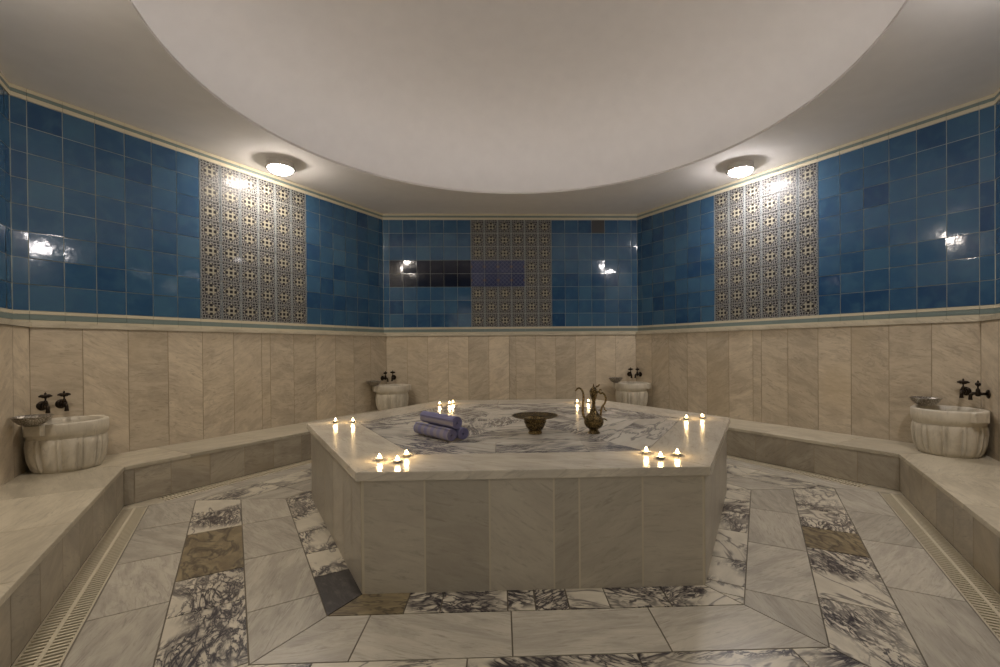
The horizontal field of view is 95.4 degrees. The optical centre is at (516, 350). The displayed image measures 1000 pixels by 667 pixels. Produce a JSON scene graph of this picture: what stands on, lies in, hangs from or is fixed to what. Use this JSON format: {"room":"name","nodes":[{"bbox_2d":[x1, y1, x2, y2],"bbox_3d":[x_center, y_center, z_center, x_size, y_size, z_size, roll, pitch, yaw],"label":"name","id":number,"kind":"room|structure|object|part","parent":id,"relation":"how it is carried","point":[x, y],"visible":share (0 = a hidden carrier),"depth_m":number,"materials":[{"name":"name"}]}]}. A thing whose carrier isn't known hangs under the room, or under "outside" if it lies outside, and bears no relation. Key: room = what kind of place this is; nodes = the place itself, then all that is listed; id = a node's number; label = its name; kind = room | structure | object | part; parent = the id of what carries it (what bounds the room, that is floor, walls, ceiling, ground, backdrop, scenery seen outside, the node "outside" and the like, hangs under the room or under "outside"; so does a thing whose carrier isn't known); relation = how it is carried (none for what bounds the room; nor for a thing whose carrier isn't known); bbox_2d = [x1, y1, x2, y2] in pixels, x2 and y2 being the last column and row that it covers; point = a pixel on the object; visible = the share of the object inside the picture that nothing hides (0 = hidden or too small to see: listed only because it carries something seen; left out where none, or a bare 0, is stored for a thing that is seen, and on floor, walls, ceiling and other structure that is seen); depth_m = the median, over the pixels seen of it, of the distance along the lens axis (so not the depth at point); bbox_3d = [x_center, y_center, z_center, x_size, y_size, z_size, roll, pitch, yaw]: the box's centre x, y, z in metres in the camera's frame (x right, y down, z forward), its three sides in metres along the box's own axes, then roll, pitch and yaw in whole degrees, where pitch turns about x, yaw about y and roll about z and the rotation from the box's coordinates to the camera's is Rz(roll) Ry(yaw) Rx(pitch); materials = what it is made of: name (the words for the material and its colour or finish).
{"room":"spa","nodes":[
{"label":"spa","id":0,"kind":"room"},
{"bbox_2d":[0,72,31,485],"bbox_3d":[-2.765,-0.383,1.780,0.242,3.247,4.049,-1,0,-32],"label":"wall","id":1,"kind":"structure","parent":0,"point":[14,334],"depth_m":3.25,"materials":[{"name":"tile"}]},
{"bbox_2d":[8,83,386,454],"bbox_3d":[-2.875,-0.402,5.078,0.242,3.247,4.049,0,0,28],"label":"wall","id":2,"kind":"structure","parent":0,"point":[178,292],"depth_m":4.32,"materials":[{"name":"tile"}]},
{"bbox_2d":[36,392,52,412],"bbox_3d":[-3.561,0.392,3.435,0.120,0.156,0.079,0,0,28],"label":"faucet","id":3,"kind":"object","parent":2,"relation":"attached to","point":[42,405],"visible":1,"depth_m":3.43,"materials":[{"name":"brown metal"}]},
{"bbox_3d":[-3.560,0.347,3.434,0.036,0.066,0.079,0,0,28],"label":"handle","id":4,"kind":"part","parent":3,"relation":"part of","materials":[{"name":"brown metal"}]},
{"bbox_3d":[-3.533,0.438,3.420,0.056,0.064,0.026,0,0,28],"label":"spout","id":5,"kind":"part","parent":3,"relation":"part of","materials":[{"name":"brown metal"}]},
{"bbox_2d":[55,391,70,410],"bbox_3d":[-3.512,0.388,3.528,0.120,0.156,0.079,0,0,28],"label":"faucet","id":6,"kind":"object","parent":2,"relation":"attached to","point":[61,403],"visible":1,"depth_m":3.52,"materials":[{"name":"brown metal"}]},
{"bbox_3d":[-3.510,0.343,3.526,0.036,0.066,0.079,0,0,28],"label":"handle","id":7,"kind":"part","parent":6,"relation":"part of","materials":[{"name":"brown metal"}]},
{"bbox_3d":[-3.483,0.434,3.513,0.056,0.064,0.026,0,0,28],"label":"spout","id":8,"kind":"part","parent":6,"relation":"part of","materials":[{"name":"brown metal"}]},
{"bbox_2d":[374,456,384,460],"bbox_3d":[-0.714,0.564,2.364,0.053,0.014,0.053,0,0,-2],"label":"cup","id":9,"kind":"object","parent":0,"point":[379,458],"depth_m":2.36,"materials":[{"name":"metal"}]},
{"bbox_2d":[392,458,402,463],"bbox_3d":[-0.608,0.564,2.317,0.053,0.014,0.053,0,0,14],"label":"cup","id":10,"kind":"object","parent":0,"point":[397,460],"depth_m":2.31,"materials":[{"name":"wax"}]},
{"bbox_2d":[0,0,999,213],"bbox_3d":[0.016,-2.730,3.510,7.739,1.400,6.702,0,0,-2],"label":"ceiling","id":11,"kind":"structure","parent":0,"point":[381,106],"depth_m":4.63,"materials":[{"name":"paint"}]},
{"bbox_2d":[265,157,295,174],"bbox_3d":[-2.536,-1.956,4.881,0.292,0.122,0.292,0,0,-2],"label":"ceiling lamp","id":12,"kind":"object","parent":11,"relation":"attached to","point":[279,166],"visible":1,"depth_m":4.80,"materials":[{"name":"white glass"}]},
{"bbox_2d":[268,164,292,174],"bbox_3d":[-2.535,-1.923,4.881,0.244,0.055,0.244,0,0,-2],"label":"diffuser","id":13,"kind":"object","parent":12,"relation":"attached to","point":[279,169],"depth_m":4.82,"materials":[{"name":"white glass"}]},
{"bbox_2d":[726,160,754,176],"bbox_3d":[2.484,-1.998,5.047,0.292,0.122,0.292,0,0,-2],"label":"ceiling lamp","id":14,"kind":"object","parent":11,"relation":"attached to","point":[742,168],"visible":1,"depth_m":4.96,"materials":[{"name":"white glass"}]},
{"bbox_2d":[729,167,752,176],"bbox_3d":[2.485,-1.964,5.048,0.244,0.055,0.244,0,0,-2],"label":"diffuser","id":15,"kind":"object","parent":14,"relation":"attached to","point":[733,171],"depth_m":4.99,"materials":[{"name":"white glass"}]},
{"bbox_2d":[11,455,999,666],"bbox_3d":[0.048,1.177,3.533,7.621,0.060,6.600,0,0,-2],"label":"floor","id":16,"kind":"structure","parent":0,"point":[804,571],"depth_m":2.06,"materials":[{"name":"grey stone"}]},
{"bbox_2d":[0,467,124,666],"bbox_3d":[-2.414,1.027,2.000,0.589,0.297,3.687,-1,0,-32],"label":"bench","id":17,"kind":"object","parent":16,"relation":"on","point":[50,524],"visible":0.91,"depth_m":2.30,"materials":[{"name":"beige stone"}]},
{"bbox_2d":[22,415,108,473],"bbox_3d":[-3.371,0.699,3.417,0.466,0.358,0.466,-1,0,-44],"label":"basin","id":18,"kind":"object","parent":17,"relation":"on","point":[73,443],"visible":0.93,"depth_m":3.26,"materials":[{"name":"stone"}]},
{"bbox_2d":[10,414,53,426],"bbox_3d":[-3.347,0.487,3.141,0.212,0.069,0.212,0,0,-2],"label":"metal bowl","id":19,"kind":"object","parent":18,"relation":"on","point":[32,420],"visible":1,"depth_m":3.10,"materials":[{"name":"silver metal"}]},
{"bbox_2d":[11,506,147,666],"bbox_3d":[-2.108,1.201,2.203,0.154,0.056,2.780,-1,0,-32],"label":"drain grate","id":20,"kind":"object","parent":16,"relation":"in","point":[49,645],"visible":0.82,"depth_m":2.14,"materials":[{"name":"beige plastic"}]},
{"bbox_2d":[158,459,310,500],"bbox_3d":[-2.182,1.187,4.736,0.154,0.056,2.618,0,0,28],"label":"drain grate","id":21,"kind":"object","parent":16,"relation":"in","point":[262,473],"visible":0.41,"depth_m":4.05,"materials":[{"name":"beige plastic"}]},
{"bbox_2d":[96,410,377,505],"bbox_3d":[-2.510,1.011,4.897,0.589,0.297,3.687,0,0,28],"label":"bench","id":22,"kind":"object","parent":16,"relation":"on","point":[150,473],"visible":0.58,"depth_m":4.02,"materials":[{"name":"beige stone"}]},
{"bbox_3d":[-2.511,0.877,4.896,0.588,0.028,3.683,0,0,28],"label":"seat","id":23,"kind":"part","parent":22,"relation":"part of","materials":[{"name":"stone"}]},
{"bbox_2d":[307,399,729,593],"bbox_3d":[0.042,0.852,3.631,3.382,0.588,2.930,0,0,-2],"label":"platform","id":24,"kind":"object","parent":16,"relation":"on","point":[502,506],"visible":0.91,"depth_m":2.21,"materials":[{"name":"beige stone"}]},
{"bbox_3d":[-1.179,0.892,2.871,0.001,0.537,1.635,-1,0,-32],"label":"panel","id":25,"kind":"part","parent":24,"relation":"part of","materials":[{"name":"stone"}]},
{"bbox_2d":[374,453,384,460],"bbox_3d":[-0.714,0.553,2.364,0.053,0.038,0.053,0,0,-2],"label":"tealight","id":26,"kind":"object","parent":24,"relation":"on","point":[379,458],"visible":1,"depth_m":2.36,"materials":[{"name":"wax"}]},
{"bbox_2d":[392,455,402,463],"bbox_3d":[-0.608,0.552,2.317,0.053,0.038,0.053,0,0,14],"label":"tealight","id":27,"kind":"object","parent":24,"relation":"on","point":[397,460],"visible":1,"depth_m":2.31,"materials":[{"name":"wax"}]},
{"bbox_2d":[402,449,411,456],"bbox_3d":[-0.594,0.551,2.448,0.053,0.038,0.053,0,0,29],"label":"tealight","id":28,"kind":"object","parent":24,"relation":"on","point":[406,454],"visible":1,"depth_m":2.44,"materials":[{"name":"wax"}]},
{"bbox_2d":[413,422,456,440],"bbox_3d":[-0.537,0.524,2.962,0.075,0.079,0.400,-1,0,-43],"label":"rolled towel","id":29,"kind":"object","parent":24,"relation":"on","point":[444,433],"visible":1,"depth_m":2.90,"materials":[{"name":"purple fabric"}]},
{"bbox_2d":[420,411,461,428],"bbox_3d":[-0.504,0.452,2.986,0.077,0.077,0.385,-1,0,-43],"label":"rolled towel","id":30,"kind":"object","parent":29,"relation":"on","point":[445,420],"visible":1,"depth_m":2.92,"materials":[{"name":"purple fabric"}]},
{"bbox_2d":[428,423,468,438],"bbox_3d":[-0.461,0.526,3.007,0.078,0.074,0.370,-1,0,-43],"label":"rolled towel","id":31,"kind":"object","parent":24,"relation":"on","point":[462,433],"visible":0.27,"depth_m":2.88,"materials":[{"name":"purple fabric"}]},
{"bbox_3d":[0.090,0.886,2.194,1.635,0.537,0.001,0,0,-2],"label":"panel","id":32,"kind":"part","parent":24,"relation":"part of","materials":[{"name":"beige stone"}]},
{"bbox_2d":[512,412,558,434],"bbox_3d":[0.124,0.499,3.082,0.318,0.124,0.318,0,0,-2],"label":"footed bowl","id":33,"kind":"object","parent":24,"relation":"on","point":[535,422],"visible":1,"depth_m":3.05,"materials":[{"name":"gold metal"}]},
{"bbox_2d":[575,384,606,433],"bbox_3d":[0.502,0.391,3.071,0.160,0.334,0.154,-1,0,-34],"label":"ewer","id":34,"kind":"object","parent":24,"relation":"on","point":[594,421],"visible":1,"depth_m":3.05,"materials":[{"name":"gold metal"}]},
{"bbox_3d":[0.433,0.358,3.083,0.078,0.219,0.019,0,0,9],"label":"spout","id":35,"kind":"part","parent":34,"relation":"part of","materials":[{"name":"gold metal"}]},
{"bbox_3d":[0.518,0.253,3.068,0.057,0.059,0.057,0,0,9],"label":"lid","id":36,"kind":"part","parent":34,"relation":"part of","materials":[{"name":"gold metal"}]},
{"bbox_3d":[0.570,0.364,3.061,0.077,0.214,0.013,0,0,9],"label":"handle","id":37,"kind":"part","parent":34,"relation":"part of","materials":[{"name":"gold metal"}]},
{"bbox_2d":[641,447,650,453],"bbox_3d":[0.703,0.541,2.471,0.053,0.038,0.053,0,0,45],"label":"tealight","id":38,"kind":"object","parent":24,"relation":"on","point":[646,451],"visible":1,"depth_m":2.46,"materials":[{"name":"wax"}]},
{"bbox_2d":[655,451,665,459],"bbox_3d":[0.743,0.541,2.352,0.053,0.038,0.053,-1,0,-30],"label":"tealight","id":39,"kind":"object","parent":24,"relation":"on","point":[660,456],"visible":1,"depth_m":2.34,"materials":[{"name":"wax"}]},
{"bbox_2d":[672,449,682,456],"bbox_3d":[0.852,0.540,2.416,0.053,0.038,0.053,-1,0,-14],"label":"tealight","id":40,"kind":"object","parent":24,"relation":"on","point":[677,453],"visible":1,"depth_m":2.41,"materials":[{"name":"wax"}]},
{"bbox_3d":[1.311,0.872,2.954,0.001,0.537,1.635,0,0,28],"label":"panel","id":41,"kind":"part","parent":24,"relation":"part of","materials":[{"name":"stone"}]},
{"bbox_2d":[727,455,867,487],"bbox_3d":[2.194,1.151,4.881,0.154,0.056,2.620,-1,0,-32],"label":"drain grate","id":42,"kind":"object","parent":16,"relation":"in","point":[828,478],"visible":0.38,"depth_m":4.20,"materials":[{"name":"beige plastic"}]},
{"bbox_2d":[726,418,924,490],"bbox_3d":[2.507,0.970,5.064,0.589,0.297,3.687,-1,0,-32],"label":"bench","id":43,"kind":"object","parent":16,"relation":"on","point":[867,460],"visible":0.46,"depth_m":4.17,"materials":[{"name":"beige stone"}]},
{"bbox_2d":[613,381,650,405],"bbox_3d":[1.653,0.640,6.544,0.466,0.358,0.466,-1,0,-20],"label":"basin","id":44,"kind":"object","parent":43,"relation":"on","point":[628,392],"visible":0.88,"depth_m":6.36,"materials":[{"name":"stone"}]},
{"bbox_2d":[609,377,622,382],"bbox_3d":[1.431,0.428,6.577,0.212,0.069,0.212,0,0,-2],"label":"metal bowl","id":45,"kind":"object","parent":44,"relation":"on","point":[612,379],"visible":1,"depth_m":6.52,"materials":[{"name":"silver metal"}]},
{"bbox_3d":[1.655,0.698,6.545,0.457,0.243,0.457,0,0,28],"label":"bowl","id":46,"kind":"part","parent":44,"relation":"part of","materials":[{"name":"stone"}]},
{"bbox_3d":[2.506,0.835,5.063,0.588,0.028,3.683,-1,0,-32],"label":"seat","id":47,"kind":"part","parent":43,"relation":"part of","materials":[{"name":"stone"}]},
{"bbox_2d":[879,492,999,640],"bbox_3d":[2.288,1.165,2.349,0.154,0.056,2.780,0,0,28],"label":"drain grate","id":48,"kind":"object","parent":16,"relation":"in","point":[982,597],"visible":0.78,"depth_m":2.42,"materials":[{"name":"beige plastic"}]},
{"bbox_2d":[899,453,999,592],"bbox_3d":[2.603,0.986,2.167,0.589,0.297,3.687,0,0,28],"label":"bench","id":49,"kind":"object","parent":16,"relation":"on","point":[960,497],"visible":0.87,"depth_m":2.74,"materials":[{"name":"beige stone"}]},
{"bbox_3d":[2.602,0.851,2.166,0.588,0.028,3.683,0,0,28],"label":"seat","id":50,"kind":"part","parent":49,"relation":"part of","materials":[{"name":"stone"}]},
{"bbox_2d":[910,405,989,458],"bbox_3d":[3.459,0.643,3.644,0.466,0.358,0.466,-1,0,-44],"label":"basin","id":51,"kind":"object","parent":49,"relation":"on","point":[938,430],"visible":1,"depth_m":3.49,"materials":[{"name":"stone"}]},
{"bbox_2d":[909,396,942,405],"bbox_3d":[3.420,0.428,3.806,0.212,0.069,0.212,0,0,-2],"label":"metal bowl","id":52,"kind":"object","parent":51,"relation":"on","point":[920,400],"visible":1,"depth_m":3.77,"materials":[{"name":"silver metal"}]},
{"bbox_3d":[-0.050,0.983,6.429,3.687,0.297,0.589,0,0,-2],"label":"bench","id":53,"kind":"object","parent":16,"relation":"on","visible":0},
{"bbox_2d":[372,384,410,410],"bbox_3d":[-1.762,0.669,6.431,0.466,0.358,0.466,0,0,17],"label":"basin","id":54,"kind":"object","parent":53,"relation":"on","point":[388,396],"visible":0.92,"depth_m":6.25,"materials":[{"name":"stone"}]},
{"bbox_2d":[366,380,380,385],"bbox_3d":[-1.981,0.457,6.293,0.212,0.069,0.212,0,0,-2],"label":"metal bowl","id":55,"kind":"object","parent":54,"relation":"on","point":[371,383],"visible":1,"depth_m":6.23,"materials":[{"name":"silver metal"}]},
{"bbox_3d":[-1.761,0.726,6.432,0.457,0.243,0.457,-1,0,-32],"label":"bowl","id":56,"kind":"part","parent":54,"relation":"part of","materials":[{"name":"stone"}]},
{"bbox_2d":[383,214,637,405],"bbox_3d":[-0.075,-0.434,6.821,4.049,3.247,0.242,0,0,-2],"label":"wall","id":57,"kind":"structure","parent":0,"point":[476,306],"depth_m":6.78,"materials":[{"name":"tile"}]},
{"bbox_2d":[381,371,388,381],"bbox_3d":[-1.895,0.372,6.556,0.120,0.156,0.079,0,0,28],"label":"faucet","id":58,"kind":"object","parent":57,"relation":"attached to","point":[385,372],"visible":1,"depth_m":6.55,"materials":[{"name":"brown metal"}]},
{"bbox_2d":[390,370,395,380],"bbox_3d":[-1.801,0.364,6.603,0.079,0.156,0.120,0,0,-2],"label":"faucet","id":59,"kind":"object","parent":57,"relation":"attached to","point":[393,377],"visible":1,"depth_m":6.59,"materials":[{"name":"brown metal"}]},
{"bbox_2d":[627,367,632,377],"bbox_3d":[1.680,0.324,6.719,0.079,0.156,0.120,0,0,-2],"label":"faucet","id":60,"kind":"object","parent":57,"relation":"attached to","point":[630,368],"visible":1,"depth_m":6.71,"materials":[{"name":"brown metal"}]},
{"bbox_2d":[634,367,641,377],"bbox_3d":[1.772,0.323,6.678,0.120,0.156,0.079,-1,0,-32],"label":"faucet","id":61,"kind":"object","parent":57,"relation":"attached to","point":[637,368],"visible":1,"depth_m":6.67,"materials":[{"name":"brown metal"}]},
{"bbox_2d":[655,455,665,459],"bbox_3d":[0.743,0.553,2.352,0.053,0.014,0.053,-1,0,-30],"label":"cup","id":62,"kind":"object","parent":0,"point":[661,457],"depth_m":2.34,"materials":[{"name":"metal"}]},
{"bbox_2d":[672,452,682,456],"bbox_3d":[0.852,0.551,2.416,0.053,0.014,0.053,-1,0,-14],"label":"cup","id":63,"kind":"object","parent":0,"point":[678,454],"depth_m":2.40,"materials":[{"name":"metal"}]},
{"bbox_2d":[635,94,995,442],"bbox_3d":[2.836,-0.449,5.267,0.242,3.247,4.049,-1,0,-32],"label":"wall","id":64,"kind":"structure","parent":0,"point":[828,290],"depth_m":4.58,"materials":[{"name":"tile"}]},
{"bbox_2d":[979,88,999,461],"bbox_3d":[2.945,-0.431,1.970,0.242,3.247,4.049,0,0,28],"label":"wall","id":65,"kind":"structure","parent":0,"point":[990,324],"depth_m":3.54,"materials":[{"name":"stone"}]},
{"bbox_2d":[957,378,971,397],"bbox_3d":[3.629,0.304,3.696,0.120,0.156,0.079,-1,0,-32],"label":"faucet","id":66,"kind":"object","parent":65,"relation":"attached to","point":[964,390],"visible":0.98,"depth_m":3.69,"materials":[{"name":"brown metal"}]},
{"bbox_3d":[3.602,0.351,3.679,0.056,0.064,0.026,-1,0,-32],"label":"spout","id":67,"kind":"part","parent":66,"relation":"part of","materials":[{"name":"brown metal"}]},
{"bbox_3d":[3.627,0.259,3.694,0.036,0.066,0.079,-1,0,-32],"label":"handle","id":68,"kind":"part","parent":66,"relation":"part of","materials":[{"name":"brown metal"}]},
{"bbox_2d":[968,381,990,399],"bbox_3d":[3.608,0.310,3.555,0.120,0.156,0.079,0,0,28],"label":"faucet","id":69,"kind":"object","parent":65,"relation":"attached to","point":[977,392],"visible":1,"depth_m":3.54,"materials":[{"name":"brown metal"}]},
{"bbox_3d":[3.580,0.356,3.571,0.056,0.064,0.026,0,0,28],"label":"spout","id":70,"kind":"part","parent":69,"relation":"part of","materials":[{"name":"brown metal"}]}
]}

